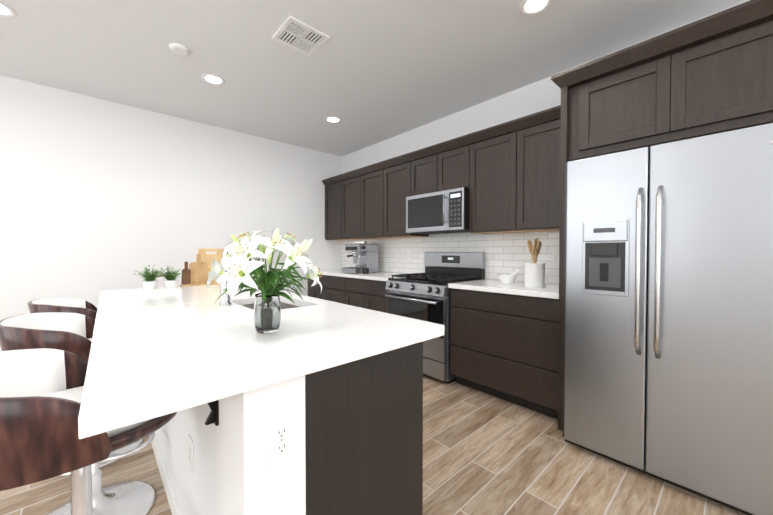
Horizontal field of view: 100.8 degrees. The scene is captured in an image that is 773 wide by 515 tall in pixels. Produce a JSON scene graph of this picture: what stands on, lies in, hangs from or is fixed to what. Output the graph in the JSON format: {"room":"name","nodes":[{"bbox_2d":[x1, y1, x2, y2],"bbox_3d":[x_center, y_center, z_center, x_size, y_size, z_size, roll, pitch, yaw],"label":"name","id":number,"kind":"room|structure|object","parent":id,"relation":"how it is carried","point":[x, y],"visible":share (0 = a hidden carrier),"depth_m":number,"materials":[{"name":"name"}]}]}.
{"room":"kitchen","nodes":[
{"label":"kitchen","id":0,"kind":"room"},
{"bbox_2d":[0,75,341,350],"bbox_3d":[-3.169,-0.215,3.008,6.520,2.718,0.120,-1,1,-42],"label":"wall","id":1,"kind":"structure","parent":0,"point":[97,196],"depth_m":3.33,"materials":[{"name":"white paint"}]},
{"bbox_2d":[322,174,341,240],"bbox_3d":[-0.663,-0.717,4.846,0.322,0.914,0.516,-1,1,-42],"label":"upper cabinet","id":2,"kind":"object","parent":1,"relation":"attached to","point":[333,185],"depth_m":4.75,"materials":[{"name":"brown wood"}]},
{"bbox_2d":[0,374,746,514],"bbox_3d":[-0.525,1.232,0.219,6.640,0.080,7.840,-1,1,-42],"label":"floor","id":3,"kind":"structure","parent":0,"point":[485,453],"depth_m":1.71,"materials":[{"name":"brown wood"}]},
{"bbox_2d":[0,312,155,514],"bbox_3d":[-1.329,0.710,1.413,0.495,0.922,0.500,-1,1,-40],"label":"bar stool","id":4,"kind":"object","parent":3,"relation":"on","point":[70,332],"visible":0.42,"depth_m":1.43,"materials":[{"name":"silver metal"}]},
{"bbox_2d":[27,298,143,475],"bbox_3d":[-1.755,0.702,1.901,0.500,0.922,0.495,1,1,44],"label":"bar stool","id":5,"kind":"object","parent":3,"relation":"on","point":[69,305],"visible":0.23,"depth_m":1.80,"materials":[{"name":"white leather"}]},
{"bbox_2d":[0,348,176,514],"bbox_3d":[-0.848,0.720,0.862,0.500,0.922,0.495,1,1,45],"label":"bar stool","id":6,"kind":"object","parent":3,"relation":"on","point":[41,390],"visible":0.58,"depth_m":0.71,"materials":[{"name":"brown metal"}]},
{"bbox_2d":[149,300,422,514],"bbox_3d":[-0.941,0.728,1.751,0.840,0.874,2.298,-1,1,-42],"label":"kitchen island","id":7,"kind":"object","parent":3,"relation":"on","point":[343,382],"depth_m":0.97,"materials":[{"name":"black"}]},
{"bbox_2d":[188,434,193,473],"bbox_3d":[-0.723,0.725,1.180,0.007,0.116,0.072,-1,1,-42],"label":"outlet","id":8,"kind":"object","parent":7,"relation":"attached to","point":[190,453],"visible":1,"depth_m":1.17,"materials":[{"name":"white plastic"}]},
{"bbox_2d":[78,284,444,438],"bbox_3d":[-0.935,0.271,1.744,1.010,0.040,2.330,-1,1,-42],"label":"island countertop","id":9,"kind":"structure","parent":7,"relation":"on","point":[154,353],"depth_m":0.96,"materials":[{"name":"white stone"}]},
{"bbox_2d":[134,265,163,289],"bbox_3d":[-1.754,0.149,2.369,0.186,0.183,0.217,-1,1,-42],"label":"potted plant","id":10,"kind":"object","parent":9,"relation":"on","point":[150,282],"visible":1,"depth_m":2.37,"materials":[{"name":"green plant"}]},
{"bbox_2d":[157,267,182,287],"bbox_3d":[-1.666,0.154,2.451,0.182,0.171,0.248,-1,1,-42],"label":"potted plant","id":11,"kind":"object","parent":9,"relation":"on","point":[170,276],"visible":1,"depth_m":2.44,"materials":[{"name":"green plant"}]},
{"bbox_2d":[180,248,223,286],"bbox_3d":[-1.537,0.082,2.691,0.340,0.306,0.090,-1,1,-42],"label":"cutting board","id":12,"kind":"object","parent":9,"relation":"on","point":[196,273],"visible":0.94,"depth_m":2.66,"materials":[{"name":"brown wood"}]},
{"bbox_2d":[219,238,259,305],"bbox_3d":[-0.771,0.076,1.707,0.218,0.352,0.100,-1,1,-42],"label":"faucet","id":13,"kind":"object","parent":9,"relation":"on","point":[225,299],"visible":0.38,"depth_m":1.65,"materials":[{"name":"silver metal"}]},
{"bbox_2d":[207,228,321,333],"bbox_3d":[-0.428,0.083,1.124,0.360,0.358,0.348,-1,1,-42],"label":"vase","id":14,"kind":"object","parent":9,"relation":"on","point":[238,264],"visible":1,"depth_m":1.08,"materials":[{"name":"clear glass"}]},
{"bbox_2d":[267,412,293,467],"bbox_3d":[-0.269,0.466,0.816,0.072,0.116,0.007,-1,1,-42],"label":"outlet","id":15,"kind":"object","parent":7,"relation":"attached to","point":[280,439],"visible":1,"depth_m":0.81,"materials":[{"name":"white plastic"}]},
{"bbox_2d":[308,278,311,296],"bbox_3d":[-0.880,0.674,4.889,0.616,0.874,0.197,-1,1,-42],"label":"base cabinet","id":16,"kind":"object","parent":3,"relation":"on","point":[309,282],"depth_m":4.70,"materials":[{"name":"black wood"}]},
{"bbox_2d":[306,269,405,280],"bbox_3d":[-0.348,0.228,4.271,0.637,0.040,1.814,-1,1,-42],"label":"countertop","id":17,"kind":"structure","parent":16,"relation":"on","point":[381,276],"depth_m":3.96,"materials":[{"name":"white stone"}]},
{"bbox_2d":[342,241,377,272],"bbox_3d":[-0.364,-0.003,4.248,0.448,0.423,0.330,-1,1,-42],"label":"espresso machine","id":18,"kind":"object","parent":17,"relation":"on","point":[364,255],"visible":1,"depth_m":4.20,"materials":[{"name":"silver metal"}]},
{"bbox_2d":[362,268,368,273],"bbox_3d":[-0.265,0.177,4.043,0.090,0.070,0.090,-1,1,-42],"label":"box","id":19,"kind":"object","parent":17,"relation":"on","point":[365,270],"visible":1,"depth_m":4.01,"materials":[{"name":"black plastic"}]},
{"bbox_2d":[312,275,327,299],"bbox_3d":[-0.693,0.678,4.683,0.616,0.874,0.478,-1,1,-42],"label":"base cabinet","id":20,"kind":"object","parent":3,"relation":"on","point":[316,289],"depth_m":4.46,"materials":[{"name":"black wood"}]},
{"bbox_2d":[328,276,347,304],"bbox_3d":[-0.430,0.683,4.395,0.616,0.874,0.541,-1,1,-42],"label":"base cabinet","id":21,"kind":"object","parent":3,"relation":"on","point":[337,286],"depth_m":4.16,"materials":[{"name":"black wood"}]},
{"bbox_2d":[348,278,367,308],"bbox_3d":[-0.148,0.688,4.086,0.616,0.874,0.539,-1,1,-42],"label":"base cabinet","id":22,"kind":"object","parent":3,"relation":"on","point":[366,294],"depth_m":3.84,"materials":[{"name":"black wood"}]},
{"bbox_2d":[368,280,389,312],"bbox_3d":[0.114,0.693,3.798,0.616,0.874,0.479,-1,1,-42],"label":"base cabinet","id":23,"kind":"object","parent":3,"relation":"on","point":[377,301],"depth_m":3.58,"materials":[{"name":"black wood"}]},
{"bbox_2d":[385,252,484,383],"bbox_3d":[0.473,0.544,3.279,0.728,1.190,0.756,-1,1,-42],"label":"gas range","id":24,"kind":"object","parent":3,"relation":"on","point":[425,296],"visible":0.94,"depth_m":3.05,"materials":[{"name":"silver metal"}]},
{"bbox_2d":[450,288,558,418],"bbox_3d":[1.100,0.712,2.716,0.617,0.874,0.916,-1,1,-42],"label":"base cabinet","id":25,"kind":"object","parent":3,"relation":"on","point":[503,346],"visible":0.6,"depth_m":2.45,"materials":[{"name":"black wood"}]},
{"bbox_2d":[448,279,558,298],"bbox_3d":[1.086,0.255,2.697,0.637,0.040,0.914,-1,1,-42],"label":"countertop","id":26,"kind":"structure","parent":25,"relation":"on","point":[551,291],"depth_m":2.52,"materials":[{"name":"white stone"}]},
{"bbox_2d":[497,268,520,283],"bbox_3d":[1.068,0.164,2.803,0.172,0.138,0.190,-1,1,-42],"label":"mortar","id":27,"kind":"object","parent":26,"relation":"on","point":[507,278],"visible":1,"depth_m":2.76,"materials":[{"name":"white ceramic"}]},
{"bbox_2d":[524,238,545,287],"bbox_3d":[1.161,0.045,2.505,0.157,0.386,0.156,-1,1,-42],"label":"utensil crock","id":28,"kind":"object","parent":26,"relation":"on","point":[534,274],"visible":1,"depth_m":2.45,"materials":[{"name":"white ceramic"}]},
{"bbox_2d":[551,0,772,430],"bbox_3d":[1.710,-0.013,1.966,0.707,2.348,1.084,-1,1,-42],"label":"tall cabinet","id":29,"kind":"object","parent":3,"relation":"on","point":[711,74],"visible":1,"depth_m":1.73,"materials":[{"name":"brown wood"}]},
{"bbox_2d":[562,123,772,514],"bbox_3d":[1.639,0.287,1.876,0.866,1.752,0.916,-1,1,-42],"label":"refrigerator","id":30,"kind":"object","parent":3,"relation":"on","point":[668,323],"visible":1,"depth_m":1.56,"materials":[{"name":"grey metal"}]},
{"bbox_2d":[0,0,747,156],"bbox_3d":[-0.525,-1.576,0.171,6.640,0.100,7.840,-1,1,-42],"label":"ceiling","id":31,"kind":"structure","parent":0,"point":[369,72],"depth_m":2.46,"materials":[{"name":"white paint"}]},
{"bbox_2d":[0,2,16,17],"bbox_3d":[-2.437,-1.553,1.983,0.188,0.007,0.188,-1,1,-42],"label":"recessed light","id":32,"kind":"object","parent":31,"relation":"in","point":[6,11],"visible":1,"depth_m":2.02,"materials":[{"name":"white"}]},
{"bbox_2d":[169,43,189,55],"bbox_3d":[-1.554,-1.551,2.400,0.136,0.024,0.136,-1,1,-42],"label":"smoke detector","id":33,"kind":"object","parent":31,"relation":"attached to","point":[179,49],"visible":1,"depth_m":2.38,"materials":[{"name":"white plastic"}]},
{"bbox_2d":[201,74,224,84],"bbox_3d":[-1.530,-1.567,2.827,0.188,0.007,0.188,-1,1,-42],"label":"recessed light","id":34,"kind":"object","parent":31,"relation":"in","point":[212,79],"visible":1,"depth_m":2.83,"materials":[{"name":"white"}]},
{"bbox_2d":[272,16,329,55],"bbox_3d":[-0.608,-1.555,2.267,0.300,0.012,0.290,-1,1,-42],"label":"ceiling vent","id":35,"kind":"object","parent":31,"relation":"in","point":[298,35],"visible":1,"depth_m":2.25,"materials":[{"name":"white metal"}]},
{"bbox_2d":[325,116,340,122],"bbox_3d":[-0.616,-1.582,3.686,0.188,0.007,0.188,-1,1,-42],"label":"recessed light","id":36,"kind":"object","parent":31,"relation":"in","point":[331,119],"visible":0.98,"depth_m":3.68,"materials":[{"name":"white"}]},
{"bbox_2d":[519,0,552,15],"bbox_3d":[0.918,-1.552,1.966,0.188,0.007,0.188,-1,1,-42],"label":"recessed light","id":37,"kind":"object","parent":31,"relation":"in","point":[530,7],"visible":1,"depth_m":1.98,"materials":[{"name":"white"}]},
{"bbox_2d":[341,0,749,283],"bbox_3d":[1.881,-0.205,2.386,0.130,2.718,7.840,-1,1,-42],"label":"wall","id":38,"kind":"structure","parent":0,"point":[507,253],"depth_m":3.36,"materials":[{"name":"white paint"}]},
{"bbox_2d":[342,169,361,240],"bbox_3d":[-0.377,-0.712,4.532,0.322,0.914,0.578,-1,1,-42],"label":"upper cabinet","id":39,"kind":"object","parent":38,"relation":"attached to","point":[352,181],"depth_m":4.41,"materials":[{"name":"brown wood"}]},
{"bbox_2d":[362,161,401,239],"bbox_3d":[-0.071,-0.706,4.197,0.322,0.914,0.577,-1,1,-42],"label":"upper cabinet","id":40,"kind":"object","parent":38,"relation":"attached to","point":[373,176],"depth_m":4.06,"materials":[{"name":"brown wood"}]},
{"bbox_2d":[386,153,428,236],"bbox_3d":[0.213,-0.701,3.885,0.322,0.914,0.514,-1,1,-42],"label":"upper cabinet","id":41,"kind":"object","parent":38,"relation":"attached to","point":[398,168],"depth_m":3.75,"materials":[{"name":"brown wood"}]},
{"bbox_2d":[408,251,412,260],"bbox_3d":[0.302,-0.014,4.022,0.007,0.116,0.072,-1,1,-42],"label":"outlet","id":42,"kind":"object","parent":38,"relation":"attached to","point":[410,255],"visible":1,"depth_m":4.02,"materials":[{"name":"white plastic"}]},
{"bbox_2d":[410,143,441,195],"bbox_3d":[0.535,-0.909,3.527,0.322,0.486,0.443,-1,1,-42],"label":"upper cabinet","id":43,"kind":"object","parent":38,"relation":"attached to","point":[425,164],"depth_m":3.41,"materials":[{"name":"brown wood"}]},
{"bbox_2d":[406,187,468,233],"bbox_3d":[0.597,-0.458,3.375,0.446,0.400,0.750,-1,1,-42],"label":"microwave","id":44,"kind":"object","parent":43,"relation":"attached to","point":[444,212],"visible":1,"depth_m":3.20,"materials":[{"name":"silver metal"}]},
{"bbox_2d":[442,134,469,190],"bbox_3d":[0.750,-0.905,3.292,0.322,0.486,0.443,-1,1,-42],"label":"upper cabinet","id":45,"kind":"object","parent":38,"relation":"attached to","point":[456,153],"depth_m":3.13,"materials":[{"name":"brown wood"}]},
{"bbox_2d":[469,117,525,233],"bbox_3d":[1.075,-0.685,2.939,0.322,0.914,0.520,-1,1,-42],"label":"upper cabinet","id":46,"kind":"object","parent":38,"relation":"attached to","point":[507,174],"depth_m":2.81,"materials":[{"name":"brown wood"}]},
{"bbox_2d":[522,105,560,232],"bbox_3d":[1.342,-0.680,2.646,0.322,0.914,0.521,-1,1,-42],"label":"upper cabinet","id":47,"kind":"object","parent":38,"relation":"attached to","point":[542,129],"depth_m":2.53,"materials":[{"name":"brown wood"}]},
{"bbox_2d":[552,251,558,264],"bbox_3d":[1.460,0.008,2.751,0.007,0.116,0.072,-1,1,-42],"label":"outlet","id":48,"kind":"object","parent":38,"relation":"attached to","point":[555,257],"visible":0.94,"depth_m":2.75,"materials":[{"name":"white plastic"}]}
]}

